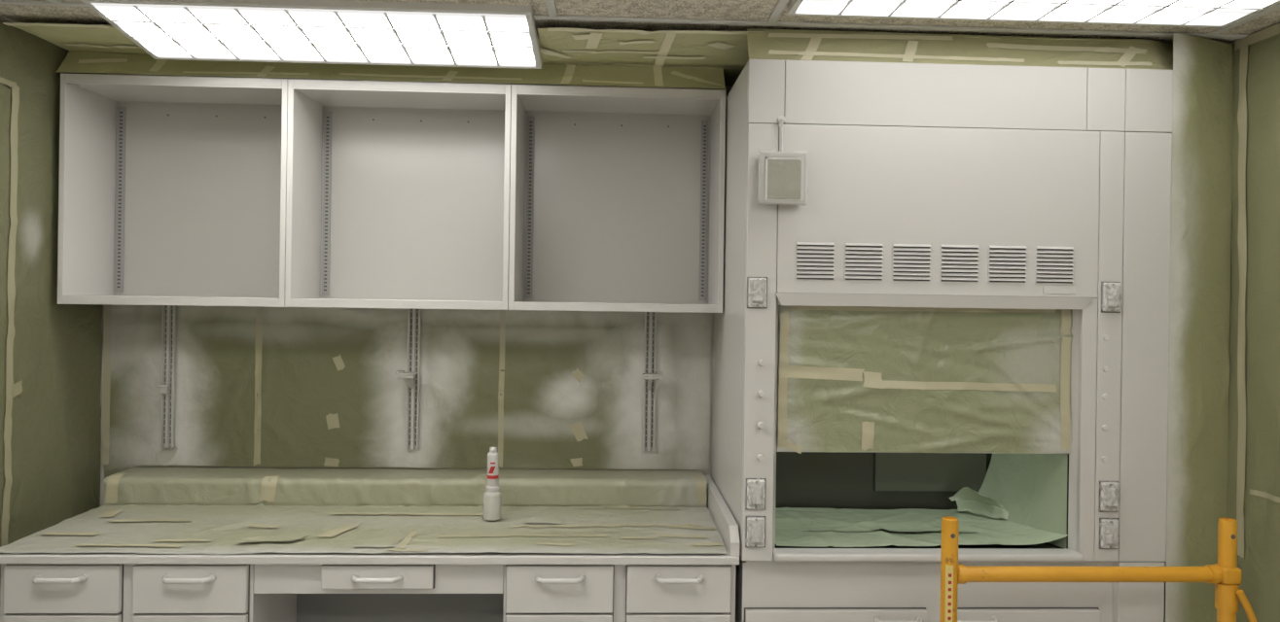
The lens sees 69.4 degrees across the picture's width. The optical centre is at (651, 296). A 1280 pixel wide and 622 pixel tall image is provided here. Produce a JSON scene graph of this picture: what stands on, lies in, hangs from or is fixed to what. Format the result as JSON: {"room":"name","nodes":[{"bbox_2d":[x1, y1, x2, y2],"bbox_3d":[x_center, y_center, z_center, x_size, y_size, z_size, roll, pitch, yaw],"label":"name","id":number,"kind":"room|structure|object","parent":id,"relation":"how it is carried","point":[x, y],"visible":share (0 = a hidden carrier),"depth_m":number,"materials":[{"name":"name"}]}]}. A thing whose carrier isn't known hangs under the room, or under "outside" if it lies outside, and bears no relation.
{"room":"laboratory","nodes":[
{"label":"laboratory","id":0,"kind":"room"},
{"bbox_2d":[0,17,103,506],"bbox_3d":[-1.896,0.393,0.515,0.100,2.440,5.600,1,0,-3],"label":"wall","id":1,"kind":"structure","parent":0,"point":[1,18],"depth_m":3.31,"materials":[{"name":"paint"}]},
{"bbox_2d":[0,83,12,586],"bbox_3d":[-1.920,0.473,2.305,0.011,2.251,0.986,1,0,-3],"label":"paper","id":2,"kind":"object","parent":1,"relation":"attached to","point":[6,97],"visible":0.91,"depth_m":2.76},
{"bbox_2d":[0,85,19,546],"bbox_3d":[-1.935,0.112,2.790,0.013,1.506,0.052,1,0,-9],"label":"tape","id":3,"kind":"object","parent":2,"relation":"attached to","point":[15,91],"visible":0.91,"depth_m":2.79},
{"bbox_2d":[0,20,106,105],"bbox_3d":[-1.912,-0.724,2.560,0.010,0.199,1.490,1,0,-3],"label":"paper","id":4,"kind":"object","parent":1,"relation":"attached to","point":[28,60],"visible":0.46,"depth_m":2.87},
{"bbox_2d":[7,91,102,544],"bbox_3d":[-1.954,0.472,3.039,0.012,2.246,0.535,1,0,-3],"label":"paper","id":5,"kind":"object","parent":1,"relation":"attached to","point":[57,348],"visible":0.63,"depth_m":2.98,"materials":[{"name":"paper"}]},
{"bbox_2d":[11,380,22,397],"bbox_3d":[-1.936,0.282,2.820,0.004,0.052,0.058,1,0,-3],"label":"tape","id":6,"kind":"object","parent":5,"relation":"attached to","point":[17,388],"visible":1,"depth_m":2.82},
{"bbox_2d":[100,73,733,506],"bbox_3d":[-0.130,0.418,3.448,3.895,2.440,0.100,1,0,-3],"label":"wall","id":7,"kind":"structure","parent":0,"point":[728,88],"depth_m":3.37,"materials":[{"name":"paint"}]},
{"bbox_2d":[103,464,129,478],"bbox_3d":[-1.923,1.097,3.309,0.092,0.990,0.008,1,0,-3],"label":"paper","id":8,"kind":"object","parent":7,"relation":"attached to","point":[114,469],"visible":0.06,"depth_m":3.31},
{"bbox_2d":[157,305,176,448],"bbox_3d":[-1.725,0.282,3.282,0.042,0.516,0.046,1,0,-3],"label":"shelf standard","id":9,"kind":"object","parent":7,"relation":"attached to","point":[168,319],"visible":0.91,"depth_m":3.29,"materials":[{"name":"white metal"}]},
{"bbox_2d":[57,72,287,307],"bbox_3d":[-1.563,-0.344,3.162,0.723,0.746,0.320,1,0,-3],"label":"upper cabinet","id":10,"kind":"object","parent":7,"relation":"attached to","point":[172,190],"visible":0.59,"depth_m":3.30,"materials":[{"name":"white metal"}]},
{"bbox_2d":[56,51,422,81],"bbox_3d":[-1.339,-0.762,3.049,1.182,0.092,0.083,1,0,-3],"label":"paper","id":11,"kind":"object","parent":10,"relation":"on","point":[140,64],"visible":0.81,"depth_m":3.05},
{"bbox_2d":[77,58,127,63],"bbox_3d":[-1.803,-0.775,3.037,0.154,0.026,0.016,1,0,-7],"label":"tape","id":12,"kind":"object","parent":11,"relation":"attached to","point":[100,59],"visible":1,"depth_m":3.04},
{"bbox_2d":[182,71,309,74],"bbox_3d":[-1.329,-0.733,3.029,0.404,0.012,0.012,1,0,-3],"label":"tape","id":13,"kind":"object","parent":11,"relation":"attached to","point":[282,73],"visible":1,"depth_m":3.03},
{"bbox_2d":[104,304,256,466],"bbox_3d":[-1.682,0.322,3.318,0.552,0.580,0.016,1,0,-3],"label":"paper","id":14,"kind":"object","parent":7,"relation":"attached to","point":[214,410],"visible":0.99,"depth_m":3.32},
{"bbox_2d":[101,305,111,464],"bbox_3d":[-1.950,0.319,3.306,0.030,0.575,0.007,1,0,-3],"label":"tape","id":15,"kind":"object","parent":14,"relation":"attached to","point":[107,308],"visible":1,"depth_m":3.31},
{"bbox_2d":[155,446,177,463],"bbox_3d":[-1.743,0.559,3.315,0.082,0.086,0.008,1,0,-3],"label":"tape","id":16,"kind":"object","parent":14,"relation":"attached to","point":[165,455],"visible":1,"depth_m":3.32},
{"bbox_2d":[254,307,335,466],"bbox_3d":[-1.288,0.327,3.334,0.282,0.580,0.017,1,0,-3],"label":"paper","id":17,"kind":"object","parent":7,"relation":"attached to","point":[299,348],"visible":0.98,"depth_m":3.34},
{"bbox_2d":[253,307,262,465],"bbox_3d":[-1.417,0.323,3.326,0.026,0.576,0.011,1,0,-3],"label":"tape","id":18,"kind":"object","parent":17,"relation":"attached to","point":[259,318],"visible":1,"depth_m":3.33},
{"bbox_2d":[325,413,339,429],"bbox_3d":[-1.153,0.453,3.341,0.050,0.060,0.003,1,0,-3],"label":"tape","id":19,"kind":"object","parent":17,"relation":"attached to","point":[333,422],"visible":1,"depth_m":3.34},
{"bbox_2d":[284,78,511,310],"bbox_3d":[-0.839,-0.333,3.195,0.724,0.746,0.320,1,0,-3],"label":"upper cabinet","id":20,"kind":"object","parent":7,"relation":"attached to","point":[398,193],"visible":0.95,"depth_m":3.33,"materials":[{"name":"white metal"}]},
{"bbox_2d":[395,309,420,450],"bbox_3d":[-0.864,0.294,3.274,0.072,0.516,0.141,1,0,-3],"label":"shelf standard","id":21,"kind":"object","parent":7,"relation":"attached to","point":[411,377],"visible":0.86,"depth_m":3.33,"materials":[{"name":"white metal"}]},
{"bbox_2d":[333,308,499,467],"bbox_3d":[-0.851,0.334,3.353,0.616,0.581,0.021,1,0,-3],"label":"paper","id":22,"kind":"object","parent":7,"relation":"attached to","point":[459,373],"visible":0.98,"depth_m":3.36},
{"bbox_2d":[497,310,580,468],"bbox_3d":[-0.411,0.340,3.373,0.298,0.580,0.020,1,0,-1],"label":"paper","id":23,"kind":"object","parent":7,"relation":"attached to","point":[543,348],"visible":1,"depth_m":3.38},
{"bbox_2d":[497,310,505,467],"bbox_3d":[-0.547,0.336,3.366,0.022,0.575,0.014,1,0,-3],"label":"tape","id":24,"kind":"object","parent":23,"relation":"attached to","point":[502,312],"visible":0.98,"depth_m":3.37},
{"bbox_2d":[508,84,726,313],"bbox_3d":[-0.120,-0.323,3.228,0.712,0.746,0.320,1,0,-3],"label":"upper cabinet","id":25,"kind":"object","parent":7,"relation":"attached to","point":[617,195],"visible":1,"depth_m":3.37,"materials":[{"name":"white metal"}]},
{"bbox_2d":[418,63,725,88],"bbox_3d":[-0.262,-0.746,3.095,1.017,0.092,0.082,1,0,-3],"label":"paper","id":26,"kind":"object","parent":25,"relation":"on","point":[550,74],"visible":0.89,"depth_m":3.10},
{"bbox_2d":[339,72,522,79],"bbox_3d":[-0.730,-0.729,3.062,0.606,0.012,0.013,1,0,-2],"label":"tape","id":27,"kind":"object","parent":26,"relation":"attached to","point":[351,74],"visible":1,"depth_m":3.06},
{"bbox_2d":[560,64,575,83],"bbox_3d":[-0.278,-0.746,3.092,0.031,0.082,0.075,1,0,16],"label":"tape","id":28,"kind":"object","parent":26,"relation":"attached to","point":[569,71],"visible":1,"depth_m":3.10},
{"bbox_2d":[652,66,663,86],"bbox_3d":[0.022,-0.741,3.107,0.028,0.081,0.065,1,0,-8],"label":"tape","id":29,"kind":"object","parent":26,"relation":"attached to","point":[657,75],"visible":1,"depth_m":3.11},
{"bbox_2d":[670,71,721,85],"bbox_3d":[0.151,-0.735,3.110,0.176,0.057,0.017,1,0,9],"label":"tape","id":30,"kind":"object","parent":26,"relation":"attached to","point":[679,74],"visible":1,"depth_m":3.11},
{"bbox_2d":[578,311,711,469],"bbox_3d":[-0.032,0.345,3.395,0.498,0.580,0.016,1,0,-4],"label":"paper","id":31,"kind":"object","parent":7,"relation":"attached to","point":[612,355],"visible":0.98,"depth_m":3.39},
{"bbox_2d":[569,423,588,441],"bbox_3d":[-0.266,0.496,3.380,0.068,0.070,0.003,1,0,-1],"label":"tape","id":32,"kind":"object","parent":31,"relation":"attached to","point":[578,430],"visible":1,"depth_m":3.38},
{"bbox_2d":[642,312,663,451],"bbox_3d":[0.002,0.307,3.313,0.072,0.516,0.141,1,0,-3],"label":"shelf standard","id":33,"kind":"object","parent":7,"relation":"attached to","point":[650,375],"visible":0.91,"depth_m":3.37,"materials":[{"name":"white metal"}]},
{"bbox_2d":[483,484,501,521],"bbox_3d":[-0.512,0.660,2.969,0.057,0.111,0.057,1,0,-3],"label":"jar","id":34,"kind":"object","parent":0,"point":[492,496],"depth_m":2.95,"materials":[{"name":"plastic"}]},
{"bbox_2d":[0,0,1279,44],"bbox_3d":[0.015,-0.850,0.651,3.895,0.100,5.700,1,0,-3],"label":"ceiling","id":35,"kind":"structure","parent":0,"point":[730,10],"depth_m":2.66,"materials":[{"name":"tile"}]},
{"bbox_2d":[3,22,547,63],"bbox_3d":[-1.126,-0.796,3.045,1.599,0.019,0.598,1,0,-3],"label":"paper","id":36,"kind":"object","parent":35,"relation":"attached to","point":[111,37],"visible":0.11,"depth_m":2.88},
{"bbox_2d":[3,22,109,28],"bbox_3d":[-1.761,-0.802,2.733,0.297,0.003,0.030,1,0,-3],"label":"tape","id":37,"kind":"object","parent":36,"relation":"attached to","point":[18,23],"visible":1,"depth_m":2.73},
{"bbox_2d":[80,0,542,69],"bbox_3d":[-0.949,-0.779,2.734,1.215,0.083,0.420,1,0,-3],"label":"ceiling light","id":38,"kind":"object","parent":35,"relation":"attached to","point":[294,31],"visible":1,"depth_m":2.68,"materials":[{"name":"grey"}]},
{"bbox_2d":[545,0,557,17],"bbox_3d":[-0.221,-0.799,1.313,0.025,0.008,2.645,1,0,-3],"label":"trim","id":39,"kind":"structure","parent":35,"relation":"attached to","point":[551,4],"depth_m":2.55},
{"bbox_2d":[0,0,1247,38],"bbox_3d":[-0.076,-0.797,2.656,3.695,0.008,0.025,1,0,-3],"label":"trim","id":40,"kind":"structure","parent":35,"relation":"attached to","point":[3,2],"depth_m":2.68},
{"bbox_2d":[537,28,748,85],"bbox_3d":[-0.006,-0.780,3.046,0.685,0.016,0.692,1,0,-3],"label":"paper","id":41,"kind":"object","parent":35,"relation":"attached to","point":[684,45],"visible":0.55,"depth_m":2.91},
{"bbox_2d":[585,32,603,48],"bbox_3d":[-0.175,-0.775,2.802,0.035,0.002,0.186,1,0,-9],"label":"tape","id":42,"kind":"object","parent":41,"relation":"attached to","point":[594,38],"visible":1,"depth_m":2.80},
{"bbox_2d":[563,50,665,53],"bbox_3d":[-0.121,-0.777,2.937,0.328,0.006,0.020,1,0,1],"label":"tape","id":43,"kind":"object","parent":41,"relation":"attached to","point":[589,52],"visible":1,"depth_m":2.94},
{"bbox_2d":[568,63,730,69],"bbox_3d":[-0.010,-0.780,3.128,0.566,0.007,0.022,1,0,-4],"label":"tape","id":44,"kind":"object","parent":41,"relation":"attached to","point":[584,63],"visible":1,"depth_m":3.13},
{"bbox_2d":[547,28,764,35],"bbox_3d":[0.013,-0.773,2.698,0.633,0.009,0.032,1,0,-2],"label":"tape","id":45,"kind":"object","parent":41,"relation":"attached to","point":[643,32],"visible":1,"depth_m":2.70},
{"bbox_2d":[653,33,675,67],"bbox_3d":[0.038,-0.778,2.934,0.031,0.007,0.445,1,0,-5],"label":"tape","id":46,"kind":"object","parent":41,"relation":"attached to","point":[667,42],"visible":1,"depth_m":2.89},
{"bbox_2d":[642,56,705,59],"bbox_3d":[0.073,-0.775,2.996,0.204,0.003,0.031,1,0,3],"label":"tape","id":47,"kind":"object","parent":41,"relation":"attached to","point":[673,57],"visible":1,"depth_m":3.00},
{"bbox_2d":[766,0,788,23],"bbox_3d":[0.404,-0.790,1.342,0.025,0.008,2.645,1,0,-3],"label":"trim","id":48,"kind":"structure","parent":35,"relation":"attached to","point":[780,5],"depth_m":2.55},
{"bbox_2d":[787,0,1279,27],"bbox_3d":[0.991,-0.770,2.347,1.225,0.032,0.400,1,0,-3],"label":"recessed light","id":49,"kind":"object","parent":35,"relation":"in","point":[1161,13],"visible":1,"depth_m":2.44,"materials":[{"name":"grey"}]},
{"bbox_2d":[1164,24,1275,621],"bbox_3d":[1.895,0.448,0.687,0.100,2.440,5.600,1,0,-3],"label":"wall","id":50,"kind":"structure","parent":0,"point":[1274,24],"depth_m":3.11,"materials":[{"name":"paint"}]},
{"bbox_2d":[1165,33,1233,621],"bbox_3d":[1.617,0.441,2.725,0.276,2.405,0.010,1,0,-26],"label":"paper","id":51,"kind":"object","parent":50,"relation":"attached to","point":[1202,105],"visible":0.93,"depth_m":2.72,"materials":[{"name":"paper"}]},
{"bbox_2d":[1207,2,1279,35],"bbox_3d":[1.707,-0.771,1.401,0.025,0.008,2.645,1,0,-3],"label":"trim","id":52,"kind":"structure","parent":50,"relation":"attached to","point":[1277,6],"depth_m":2.58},
{"bbox_2d":[1226,484,1279,621],"bbox_3d":[1.751,1.105,2.302,0.015,1.090,1.047,1,0,-3],"label":"paper","id":53,"kind":"object","parent":50,"relation":"attached to","point":[1260,567],"visible":0.67,"depth_m":2.65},
{"bbox_2d":[1248,489,1279,502],"bbox_3d":[1.755,0.566,2.383,0.012,0.016,0.605,1,0,-3],"label":"tape","id":54,"kind":"object","parent":53,"relation":"attached to","point":[1252,492],"visible":1,"depth_m":2.63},
{"bbox_2d":[1227,33,1279,497],"bbox_3d":[1.770,-0.089,2.302,0.016,1.357,1.046,1,0,-3],"label":"paper","id":55,"kind":"object","parent":50,"relation":"attached to","point":[1262,79],"visible":0.85,"depth_m":2.67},
{"bbox_2d":[1236,44,1247,558],"bbox_3d":[1.743,0.010,2.730,0.012,1.519,0.048,1,0,-12],"label":"tape","id":56,"kind":"object","parent":55,"relation":"attached to","point":[1242,101],"visible":0.99,"depth_m":2.73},
{"bbox_2d":[1234,22,1279,50],"bbox_3d":[1.767,-0.754,2.481,0.008,0.032,0.602,1,0,-3],"label":"tape","id":57,"kind":"object","parent":55,"relation":"attached to","point":[1273,30],"visible":1,"depth_m":2.68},
{"bbox_3d":[-0.022,1.690,0.651,3.895,0.100,5.700,1,0,-3],"label":"floor","id":58,"kind":"structure","parent":0,"visible":0},
{"bbox_2d":[0,564,296,621],"bbox_3d":[-1.480,1.178,2.915,0.687,0.881,0.804,1,0,-3],"label":"base cabinet","id":59,"kind":"object","parent":58,"relation":"on","point":[28,592],"visible":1,"depth_m":2.56,"materials":[{"name":"white metal"}]},
{"bbox_2d":[0,474,739,565],"bbox_3d":[-0.804,0.691,2.966,2.073,0.110,0.797,1,0,-3],"label":"countertop","id":60,"kind":"structure","parent":59,"relation":"on","point":[724,521],"depth_m":2.58,"materials":[{"name":"white ceramic"}]},
{"bbox_2d":[0,466,441,554],"bbox_3d":[-1.267,0.665,2.949,1.147,0.099,0.790,1,0,-3],"label":"paper","id":61,"kind":"object","parent":60,"relation":"on","point":[220,504],"visible":0.99,"depth_m":3.05,"materials":[{"name":"paper"}]},
{"bbox_2d":[40,533,99,535],"bbox_3d":[-1.716,0.700,2.726,0.163,0.001,0.031,1,0,-3],"label":"tape","id":62,"kind":"object","parent":61,"relation":"attached to","point":[71,534],"visible":1,"depth_m":2.73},
{"bbox_2d":[106,473,127,503],"bbox_3d":[-1.816,0.651,3.140,0.044,0.095,0.064,1,0,-3],"label":"tape","id":63,"kind":"object","parent":61,"relation":"attached to","point":[112,490],"visible":1,"depth_m":3.11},
{"bbox_2d":[74,543,182,547],"bbox_3d":[-1.480,0.703,2.611,0.304,0.002,0.022,1,0,-1],"label":"tape","id":64,"kind":"object","parent":61,"relation":"attached to","point":[77,545],"visible":1,"depth_m":2.61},
{"bbox_2d":[106,519,190,522],"bbox_3d":[-1.569,0.701,2.888,0.251,0.002,0.026,1,0,-5],"label":"tape","id":65,"kind":"object","parent":61,"relation":"attached to","point":[142,519],"visible":1,"depth_m":2.89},
{"bbox_2d":[259,474,284,501],"bbox_3d":[-1.299,0.655,3.162,0.060,0.084,0.069,1,0,-3],"label":"tape","id":66,"kind":"object","parent":61,"relation":"attached to","point":[267,490],"visible":1,"depth_m":3.13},
{"bbox_2d":[235,534,310,542],"bbox_3d":[-1.096,0.703,2.674,0.201,0.008,0.058,1,0,-8],"label":"paper","id":67,"kind":"object","parent":61,"relation":"on","point":[281,538],"visible":1,"depth_m":2.68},
{"bbox_2d":[136,464,435,468],"bbox_3d":[-1.312,0.614,3.334,1.067,0.003,0.016,1,0,-3],"label":"tape","id":68,"kind":"object","parent":61,"relation":"attached to","point":[169,465],"visible":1,"depth_m":3.33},
{"bbox_2d":[317,525,356,537],"bbox_3d":[-0.948,0.709,2.790,0.050,0.003,0.149,1,0,14],"label":"tape","id":69,"kind":"object","parent":61,"relation":"attached to","point":[339,530],"visible":1,"depth_m":2.79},
{"bbox_2d":[354,537,401,547],"bbox_3d":[-0.790,0.712,2.677,0.120,0.005,0.100,1,0,-3],"label":"paper","id":70,"kind":"object","parent":61,"relation":"on","point":[373,543],"visible":1,"depth_m":2.67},
{"bbox_2d":[331,512,483,515],"bbox_3d":[-0.799,0.714,3.033,0.504,0.003,0.027,1,0,-2],"label":"tape","id":71,"kind":"object","parent":61,"relation":"attached to","point":[332,513],"visible":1,"depth_m":3.03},
{"bbox_2d":[391,468,726,554],"bbox_3d":[-0.273,0.675,2.993,0.949,0.104,0.788,1,0,-3],"label":"paper","id":72,"kind":"object","parent":60,"relation":"on","point":[526,494],"visible":0.98,"depth_m":3.08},
{"bbox_2d":[483,447,501,521],"bbox_3d":[-0.511,0.600,2.969,0.057,0.231,0.057,1,0,-3],"label":"bottle","id":73,"kind":"object","parent":72,"relation":"on","point":[492,496],"visible":1,"depth_m":2.95,"materials":[{"name":"white plastic"}]},
{"bbox_2d":[487,452,498,486],"bbox_3d":[-0.510,0.553,2.969,0.037,0.104,0.037,1,0,-3],"label":"canister","id":74,"kind":"object","parent":73,"relation":"on","point":[492,457],"depth_m":2.95,"materials":[{"name":"white plastic"}]},
{"bbox_2d":[437,534,606,537],"bbox_3d":[-0.387,0.719,2.776,0.506,0.004,0.016,1,0,-5],"label":"tape","id":75,"kind":"object","parent":72,"relation":"attached to","point":[499,535],"visible":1,"depth_m":2.78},
{"bbox_2d":[523,517,564,524],"bbox_3d":[-0.345,0.716,2.958,0.126,0.006,0.079,1,0,-3],"label":"paper","id":76,"kind":"object","parent":72,"relation":"on","point":[533,519],"visible":1,"depth_m":2.95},
{"bbox_2d":[509,523,700,528],"bbox_3d":[-0.143,0.721,2.907,0.605,0.006,0.020,1,0,-5],"label":"tape","id":77,"kind":"object","parent":72,"relation":"attached to","point":[610,525],"visible":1,"depth_m":2.90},
{"bbox_2d":[693,476,706,503],"bbox_3d":[0.167,0.678,3.235,0.035,0.082,0.078,1,0,-11],"label":"tape","id":78,"kind":"object","parent":72,"relation":"attached to","point":[701,491],"visible":1,"depth_m":3.20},
{"bbox_2d":[253,565,503,621],"bbox_3d":[-0.780,1.188,2.767,0.695,0.881,0.444,1,0,-3],"label":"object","id":79,"kind":"object","parent":58,"relation":"on","point":[325,593],"visible":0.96,"depth_m":2.62,"materials":[{"name":"white metal"}]},
{"bbox_2d":[502,565,735,621],"bbox_3d":[-0.111,1.198,2.977,0.660,0.881,0.804,1,0,-3],"label":"base cabinet","id":80,"kind":"object","parent":58,"relation":"on","point":[532,593],"visible":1,"depth_m":2.62,"materials":[{"name":"white metal"}]},
{"bbox_2d":[735,558,1164,621],"bbox_3d":[0.850,1.206,3.021,1.224,0.892,0.804,1,0,-3],"label":"base cabinet","id":81,"kind":"object","parent":58,"relation":"on","point":[764,592],"visible":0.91,"depth_m":2.67,"materials":[{"name":"white metal"}]},
{"bbox_2d":[711,58,1173,564],"bbox_3d":[0.865,0.052,3.005,1.234,1.436,0.866,1,0,-3],"label":"fume hood","id":82,"kind":"object","parent":81,"relation":"on","point":[847,183],"visible":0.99,"depth_m":2.65,"materials":[{"name":"white metal"}]},
{"bbox_2d":[745,516,765,547],"bbox_3d":[0.294,0.666,2.607,0.057,0.089,0.020,1,0,-3],"label":"outlet","id":83,"kind":"object","parent":82,"relation":"attached to","point":[755,526],"depth_m":2.60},
{"bbox_2d":[745,478,766,509],"bbox_3d":[0.295,0.559,2.607,0.057,0.089,0.020,1,0,-3],"label":"outlet","id":84,"kind":"object","parent":82,"relation":"attached to","point":[755,488],"depth_m":2.60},
{"bbox_2d":[746,277,767,308],"bbox_3d":[0.299,-0.011,2.607,0.057,0.089,0.020,1,0,-3],"label":"outlet","id":85,"kind":"object","parent":82,"relation":"attached to","point":[757,287],"depth_m":2.60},
{"bbox_2d":[795,242,835,280],"bbox_3d":[0.465,-0.101,2.620,0.112,0.106,0.008,1,0,-3],"label":"vent grille","id":86,"kind":"object","parent":82,"relation":"attached to","point":[814,261],"depth_m":2.62,"materials":[{"name":"white metal"}]},
{"bbox_2d":[844,243,883,281],"bbox_3d":[0.603,-0.099,2.627,0.112,0.106,0.008,1,0,-3],"label":"vent grille","id":87,"kind":"object","parent":82,"relation":"attached to","point":[863,262],"depth_m":2.63,"materials":[{"name":"white metal"}]},
{"bbox_2d":[891,244,931,281],"bbox_3d":[0.742,-0.097,2.633,0.112,0.106,0.008,1,0,-3],"label":"vent grille","id":88,"kind":"object","parent":82,"relation":"attached to","point":[909,262],"depth_m":2.63,"materials":[{"name":"white metal"}]},
{"bbox_2d":[775,507,1067,547],"bbox_3d":[0.780,0.712,2.920,0.866,0.037,0.475,1,0,-3],"label":"paper","id":89,"kind":"object","parent":82,"relation":"on","point":[790,522],"visible":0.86,"depth_m":2.82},
{"bbox_2d":[801,511,976,533],"bbox_3d":[0.727,0.720,2.964,0.550,0.013,0.280,1,0,-3],"label":"paper","id":90,"kind":"object","parent":89,"relation":"on","point":[907,521],"visible":0.94,"depth_m":2.94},
{"bbox_2d":[948,487,1008,520],"bbox_3d":[1.084,0.679,3.049,0.032,0.083,0.215,1,0,-44],"label":"paper","id":91,"kind":"object","parent":89,"relation":"on","point":[967,499],"visible":1,"depth_m":3.06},
{"bbox_2d":[776,305,1072,454],"bbox_3d":[0.801,0.233,2.682,0.875,0.447,0.022,1,0,-3],"label":"paper","id":92,"kind":"object","parent":82,"relation":"attached to","point":[824,415],"visible":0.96,"depth_m":2.69,"materials":[{"name":"paper"}]},
{"bbox_2d":[778,311,789,447],"bbox_3d":[0.380,0.238,2.660,0.028,0.394,0.017,1,0,-3],"label":"tape","id":93,"kind":"object","parent":92,"relation":"attached to","point":[784,317],"visible":1,"depth_m":2.66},
{"bbox_2d":[783,439,802,454],"bbox_3d":[0.402,0.433,2.666,0.066,0.044,0.005,1,0,-3],"label":"tape","id":94,"kind":"object","parent":92,"relation":"attached to","point":[787,444],"visible":1,"depth_m":2.67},
{"bbox_2d":[780,365,864,381],"bbox_3d":[0.494,0.221,2.663,0.247,0.045,0.013,1,0,-3],"label":"tape","id":95,"kind":"object","parent":92,"relation":"attached to","point":[794,372],"visible":1,"depth_m":2.66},
{"bbox_2d":[860,421,874,451],"bbox_3d":[0.625,0.404,2.670,0.037,0.085,0.006,1,0,-3],"label":"tape","id":96,"kind":"object","parent":92,"relation":"attached to","point":[868,428],"visible":1,"depth_m":2.67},
{"bbox_2d":[862,371,883,389],"bbox_3d":[0.641,0.242,2.671,0.062,0.050,0.013,1,0,-3],"label":"tape","id":97,"kind":"object","parent":92,"relation":"attached to","point":[871,379],"visible":1,"depth_m":2.67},
{"bbox_2d":[789,306,1055,313],"bbox_3d":[0.789,0.038,2.677,0.784,0.015,0.014,1,0,-3],"label":"tape","id":98,"kind":"object","parent":92,"relation":"attached to","point":[839,308],"visible":0.9,"depth_m":2.68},
{"bbox_2d":[881,381,1056,392],"bbox_3d":[0.924,0.262,2.688,0.523,0.029,0.012,1,0,-4],"label":"tape","id":99,"kind":"object","parent":92,"relation":"attached to","point":[886,384],"visible":1,"depth_m":2.69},
{"bbox_2d":[1060,309,1070,451],"bbox_3d":[1.210,0.243,2.700,0.030,0.420,0.013,1,0,-3],"label":"tape","id":100,"kind":"object","parent":92,"relation":"attached to","point":[1065,314],"visible":0.99,"depth_m":2.70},
{"bbox_2d":[939,245,979,282],"bbox_3d":[0.880,-0.095,2.639,0.112,0.106,0.008,1,0,-3],"label":"vent grille","id":101,"kind":"object","parent":82,"relation":"attached to","point":[957,263],"depth_m":2.64,"materials":[{"name":"white metal"}]},
{"bbox_2d":[746,28,1173,70],"bbox_3d":[0.966,-0.720,2.711,1.376,0.113,0.125,1,0,-5],"label":"paper","id":102,"kind":"object","parent":82,"relation":"on","point":[1160,55],"visible":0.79,"depth_m":2.71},
{"bbox_2d":[800,34,822,60],"bbox_3d":[0.465,-0.723,2.680,0.026,0.095,0.089,1,0,41],"label":"tape","id":103,"kind":"object","parent":102,"relation":"attached to","point":[814,43],"visible":0.93,"depth_m":2.68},
{"bbox_2d":[768,33,953,39],"bbox_3d":[0.615,-0.763,2.712,0.553,0.021,0.011,1,0,-3],"label":"tape","id":104,"kind":"object","parent":102,"relation":"attached to","point":[789,35],"visible":1,"depth_m":2.71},
{"bbox_2d":[768,49,1025,62],"bbox_3d":[0.713,-0.698,2.682,0.758,0.017,0.012,1,0,-3],"label":"tape","id":105,"kind":"object","parent":102,"relation":"attached to","point":[770,52],"visible":1,"depth_m":2.68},
{"bbox_2d":[902,40,918,62],"bbox_3d":[0.751,-0.715,2.691,0.027,0.073,0.064,1,0,37],"label":"tape","id":106,"kind":"object","parent":102,"relation":"attached to","point":[911,46],"visible":1,"depth_m":2.69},
{"bbox_2d":[771,32,1142,42],"bbox_3d":[0.918,-0.765,2.744,1.143,0.013,0.032,1,0,-3],"label":"tape","id":107,"kind":"object","parent":102,"relation":"attached to","point":[771,32],"visible":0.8,"depth_m":2.74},
{"bbox_2d":[986,42,1147,53],"bbox_3d":[1.229,-0.734,2.730,0.488,0.023,0.017,1,0,-2],"label":"tape","id":108,"kind":"object","parent":102,"relation":"attached to","point":[989,45],"visible":1,"depth_m":2.73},
{"bbox_2d":[1057,60,1152,65],"bbox_3d":[1.330,-0.685,2.708,0.289,0.018,0.012,1,0,-3],"label":"tape","id":109,"kind":"object","parent":102,"relation":"attached to","point":[1078,62],"visible":1,"depth_m":2.71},
{"bbox_2d":[1115,45,1139,67],"bbox_3d":[1.404,-0.709,2.726,0.098,0.073,0.019,1,0,-30],"label":"tape","id":110,"kind":"object","parent":102,"relation":"attached to","point":[1126,57],"visible":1,"depth_m":2.73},
{"bbox_2d":[987,245,1027,283],"bbox_3d":[1.019,-0.093,2.646,0.112,0.106,0.008,1,0,-3],"label":"vent grille","id":111,"kind":"object","parent":82,"relation":"attached to","point":[1006,264],"depth_m":2.65,"materials":[{"name":"white metal"}]},
{"bbox_2d":[977,453,1067,549],"bbox_3d":[1.194,0.572,2.957,0.108,0.340,0.478,1,0,-18],"label":"paper","id":112,"kind":"object","parent":82,"relation":"attached to","point":[1032,488],"visible":0.67,"depth_m":2.89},
{"bbox_2d":[1034,246,1074,284],"bbox_3d":[1.158,-0.091,2.652,0.112,0.106,0.008,1,0,-3],"label":"vent grille","id":113,"kind":"object","parent":82,"relation":"attached to","point":[1053,265],"depth_m":2.65,"materials":[{"name":"white metal"}]},
{"bbox_2d":[1098,481,1118,512],"bbox_3d":[1.317,0.576,2.654,0.057,0.089,0.020,1,0,-3],"label":"outlet","id":114,"kind":"object","parent":82,"relation":"attached to","point":[1108,491],"depth_m":2.65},
{"bbox_2d":[1099,518,1118,549],"bbox_3d":[1.317,0.683,2.654,0.057,0.089,0.020,1,0,-3],"label":"outlet","id":115,"kind":"object","parent":82,"relation":"attached to","point":[1108,527],"depth_m":2.65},
{"bbox_2d":[1101,282,1121,313],"bbox_3d":[1.323,0.002,2.654,0.057,0.089,0.020,1,0,-3],"label":"outlet","id":116,"kind":"object","parent":82,"relation":"attached to","point":[1111,292],"depth_m":2.65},
{"bbox_2d":[939,516,1257,621],"bbox_3d":[1.125,1.111,2.354,0.812,1.090,0.116,1,0,-3],"label":"frame","id":117,"kind":"object","parent":58,"relation":"on","point":[1226,576],"visible":1,"depth_m":2.34,"materials":[{"name":"orange metal"}]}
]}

